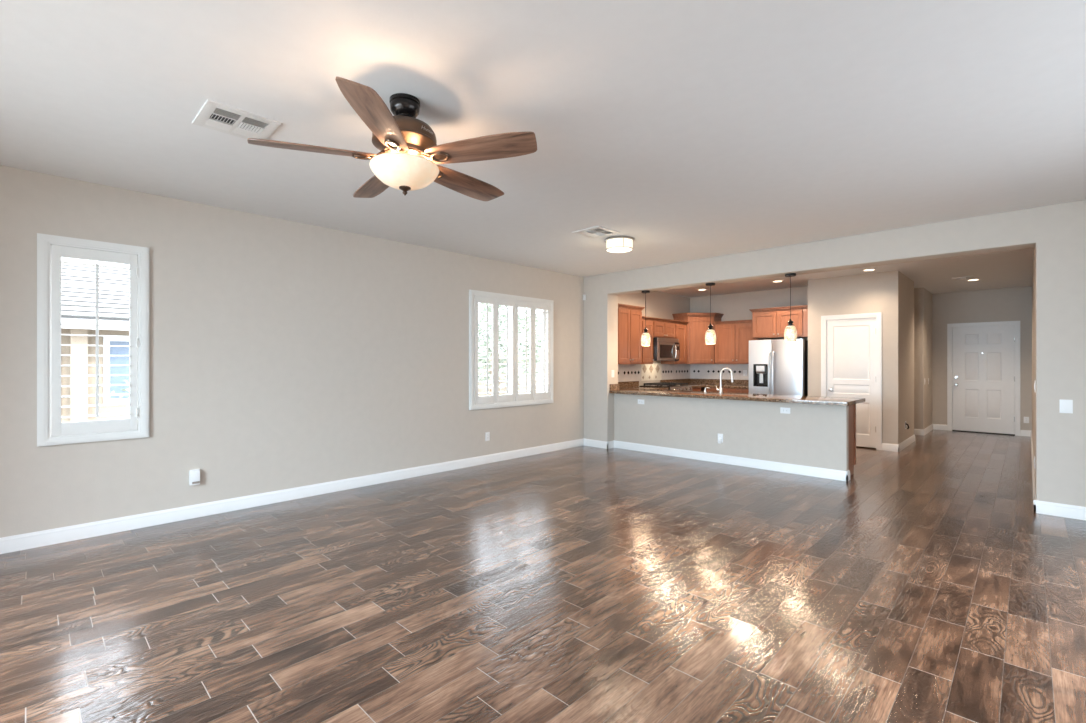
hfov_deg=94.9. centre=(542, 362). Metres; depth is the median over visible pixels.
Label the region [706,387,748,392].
base cabinet
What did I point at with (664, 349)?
microwave
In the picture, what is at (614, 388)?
countertop
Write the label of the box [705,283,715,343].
pendant light
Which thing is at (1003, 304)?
wall
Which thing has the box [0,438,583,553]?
baseboard
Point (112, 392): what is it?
shrub
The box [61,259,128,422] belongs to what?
neighbor house
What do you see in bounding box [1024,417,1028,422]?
wall outlet
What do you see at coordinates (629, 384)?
countertop
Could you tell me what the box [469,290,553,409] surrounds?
plantation shutter
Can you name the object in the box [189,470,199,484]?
plug adapter
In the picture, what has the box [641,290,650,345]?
pendant light
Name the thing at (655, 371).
tile backsplash
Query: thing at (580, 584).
floor
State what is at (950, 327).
door frame
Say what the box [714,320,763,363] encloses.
upper cabinet
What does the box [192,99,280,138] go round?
ceiling vent
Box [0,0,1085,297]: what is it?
ceiling
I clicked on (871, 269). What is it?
recessed light
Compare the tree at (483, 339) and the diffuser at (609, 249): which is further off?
the tree at (483, 339)
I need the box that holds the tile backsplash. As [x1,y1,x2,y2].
[618,363,748,381]
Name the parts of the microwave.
door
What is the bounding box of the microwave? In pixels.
[653,337,678,360]
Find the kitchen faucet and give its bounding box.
[716,368,732,392]
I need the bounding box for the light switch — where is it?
[1059,399,1072,412]
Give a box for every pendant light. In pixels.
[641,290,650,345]
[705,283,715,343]
[784,273,796,341]
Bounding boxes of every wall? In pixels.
[0,165,689,537]
[478,354,541,395]
[584,200,1085,506]
[614,394,848,470]
[690,286,807,390]
[808,271,931,443]
[932,286,1031,429]
[1032,248,1035,489]
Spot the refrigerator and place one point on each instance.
(776, 366)
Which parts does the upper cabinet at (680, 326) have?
door, crown molding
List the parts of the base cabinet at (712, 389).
drawer, drawer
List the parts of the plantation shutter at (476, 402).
shutter panel, tilt rod, shutter panel, tilt rod, shutter panel, tilt rod, shutter panel, tilt rod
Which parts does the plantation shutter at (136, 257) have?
shutter panel, tilt rod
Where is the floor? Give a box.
[0,429,1085,722]
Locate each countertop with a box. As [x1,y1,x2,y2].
[609,384,864,405]
[618,381,668,389]
[660,379,748,388]
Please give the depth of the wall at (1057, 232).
4.71 m
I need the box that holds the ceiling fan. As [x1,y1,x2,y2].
[247,77,536,200]
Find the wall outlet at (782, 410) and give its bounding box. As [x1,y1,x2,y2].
[780,407,789,413]
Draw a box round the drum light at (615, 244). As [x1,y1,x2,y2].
[604,236,633,252]
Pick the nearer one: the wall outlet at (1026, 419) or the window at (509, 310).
the window at (509, 310)
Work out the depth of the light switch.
4.35 m
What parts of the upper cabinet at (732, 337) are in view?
door, crown molding, door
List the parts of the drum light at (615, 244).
ceiling plate, lamp shade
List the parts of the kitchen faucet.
spout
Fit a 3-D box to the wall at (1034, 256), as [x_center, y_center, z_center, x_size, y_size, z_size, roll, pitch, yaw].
[6.823,-0.024,6.855,0.118,2.748,6.158,0,0,44]
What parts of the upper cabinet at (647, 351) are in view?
crown molding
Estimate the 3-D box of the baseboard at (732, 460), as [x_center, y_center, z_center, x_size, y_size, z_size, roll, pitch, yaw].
[2.101,1.294,6.949,3.741,0.112,0.301,0,0,44]
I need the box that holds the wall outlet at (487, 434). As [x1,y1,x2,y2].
[485,432,489,440]
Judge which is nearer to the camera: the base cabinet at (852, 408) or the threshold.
the base cabinet at (852, 408)
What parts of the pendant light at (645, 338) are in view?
cord, lamp shade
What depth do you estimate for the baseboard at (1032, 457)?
5.52 m
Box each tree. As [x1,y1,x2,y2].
[478,303,541,395]
[486,311,541,377]
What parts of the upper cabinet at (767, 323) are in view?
door, crown molding, door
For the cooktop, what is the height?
0.016 m
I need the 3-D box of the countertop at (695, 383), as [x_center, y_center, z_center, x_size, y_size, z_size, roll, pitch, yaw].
[3.300,0.411,9.749,1.550,0.142,1.216,0,0,44]
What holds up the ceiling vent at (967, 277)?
in the ceiling
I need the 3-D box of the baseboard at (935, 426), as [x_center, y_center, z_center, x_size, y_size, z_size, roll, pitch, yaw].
[7.488,1.294,9.662,2.842,0.112,1.206,0,0,44]
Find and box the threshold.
[952,430,1014,434]
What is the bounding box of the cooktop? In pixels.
[642,385,690,387]
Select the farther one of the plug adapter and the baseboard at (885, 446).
the baseboard at (885, 446)
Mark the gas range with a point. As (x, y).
(672, 386)
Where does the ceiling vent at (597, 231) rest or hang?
in the ceiling
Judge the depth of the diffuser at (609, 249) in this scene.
5.62 m
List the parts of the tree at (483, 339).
stem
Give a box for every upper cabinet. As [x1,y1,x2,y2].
[618,303,644,363]
[641,316,653,363]
[653,318,676,338]
[661,320,688,363]
[672,313,723,363]
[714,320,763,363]
[749,305,807,338]
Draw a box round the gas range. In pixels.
[642,382,692,390]
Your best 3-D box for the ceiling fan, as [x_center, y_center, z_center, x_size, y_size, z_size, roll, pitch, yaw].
[-0.722,-1.144,2.703,1.428,0.508,1.419,0,0,44]
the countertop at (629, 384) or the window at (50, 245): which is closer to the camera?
the window at (50, 245)
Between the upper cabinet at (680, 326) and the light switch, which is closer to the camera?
the light switch
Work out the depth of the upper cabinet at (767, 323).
8.89 m
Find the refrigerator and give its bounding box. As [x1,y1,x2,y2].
[749,339,807,395]
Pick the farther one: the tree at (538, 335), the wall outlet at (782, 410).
the tree at (538, 335)
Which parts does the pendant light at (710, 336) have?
lamp shade, cord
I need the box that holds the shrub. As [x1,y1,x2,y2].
[111,380,128,418]
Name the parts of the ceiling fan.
blade, blade, blade, lamp shade, blade, blade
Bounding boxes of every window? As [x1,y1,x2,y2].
[50,245,132,436]
[508,306,544,394]
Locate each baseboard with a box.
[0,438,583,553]
[584,438,849,481]
[882,434,914,451]
[914,424,1030,436]
[1031,430,1035,512]
[1034,500,1085,519]
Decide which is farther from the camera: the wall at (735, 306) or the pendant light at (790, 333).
the wall at (735, 306)
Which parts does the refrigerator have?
freezer door, control panel, handle, handle, fridge door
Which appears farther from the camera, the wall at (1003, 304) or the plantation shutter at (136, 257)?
the wall at (1003, 304)
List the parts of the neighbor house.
pane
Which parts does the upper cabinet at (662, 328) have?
door, crown molding, door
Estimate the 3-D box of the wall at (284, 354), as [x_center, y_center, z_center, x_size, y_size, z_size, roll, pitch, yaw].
[-0.818,-0.024,6.737,0.150,2.748,11.520,0,0,44]
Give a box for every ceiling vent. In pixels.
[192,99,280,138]
[572,226,619,238]
[952,276,973,279]
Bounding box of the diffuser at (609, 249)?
[607,247,631,252]
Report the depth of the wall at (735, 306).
9.89 m
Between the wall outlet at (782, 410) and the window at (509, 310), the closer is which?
the wall outlet at (782, 410)
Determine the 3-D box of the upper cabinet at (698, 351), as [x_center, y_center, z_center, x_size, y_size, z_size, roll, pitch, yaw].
[3.171,-0.486,10.195,0.746,1.023,0.758,0,0,44]
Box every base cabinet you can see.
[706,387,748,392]
[849,404,855,475]
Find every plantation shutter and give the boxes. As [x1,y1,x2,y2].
[37,233,148,446]
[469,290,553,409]
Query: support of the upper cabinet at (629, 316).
attached to the wall at (284, 354)
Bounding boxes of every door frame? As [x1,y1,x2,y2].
[821,312,881,449]
[947,321,1019,435]
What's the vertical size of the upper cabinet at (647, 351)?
0.845 m
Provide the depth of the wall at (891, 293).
8.08 m
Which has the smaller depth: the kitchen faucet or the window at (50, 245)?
the window at (50, 245)
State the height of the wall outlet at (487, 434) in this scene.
0.116 m
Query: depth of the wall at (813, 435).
6.54 m
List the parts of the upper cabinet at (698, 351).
crown molding, door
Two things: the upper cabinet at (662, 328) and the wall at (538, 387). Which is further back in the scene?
the wall at (538, 387)
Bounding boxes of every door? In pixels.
[827,318,875,447]
[953,325,1014,433]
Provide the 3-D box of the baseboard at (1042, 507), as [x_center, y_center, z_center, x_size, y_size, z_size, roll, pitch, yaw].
[4.907,1.294,4.021,1.354,0.112,0.016,0,0,44]
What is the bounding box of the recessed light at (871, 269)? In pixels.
[861,268,876,270]
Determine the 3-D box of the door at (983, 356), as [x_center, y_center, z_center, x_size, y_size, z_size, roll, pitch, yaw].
[8.448,0.317,9.574,0.906,2.030,0.112,0,0,44]
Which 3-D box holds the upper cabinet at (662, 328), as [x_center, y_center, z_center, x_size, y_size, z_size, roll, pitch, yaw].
[2.180,-0.642,9.454,0.360,0.355,0.784,0,0,44]
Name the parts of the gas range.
control panel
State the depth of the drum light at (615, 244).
5.54 m
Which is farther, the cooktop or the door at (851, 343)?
the cooktop
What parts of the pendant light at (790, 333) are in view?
lamp shade, cord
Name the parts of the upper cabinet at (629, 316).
door, crown molding, door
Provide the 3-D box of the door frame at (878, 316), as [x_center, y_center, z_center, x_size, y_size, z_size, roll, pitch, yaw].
[4.960,0.286,8.024,0.846,2.128,0.118,0,0,44]
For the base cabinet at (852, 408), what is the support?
on the floor

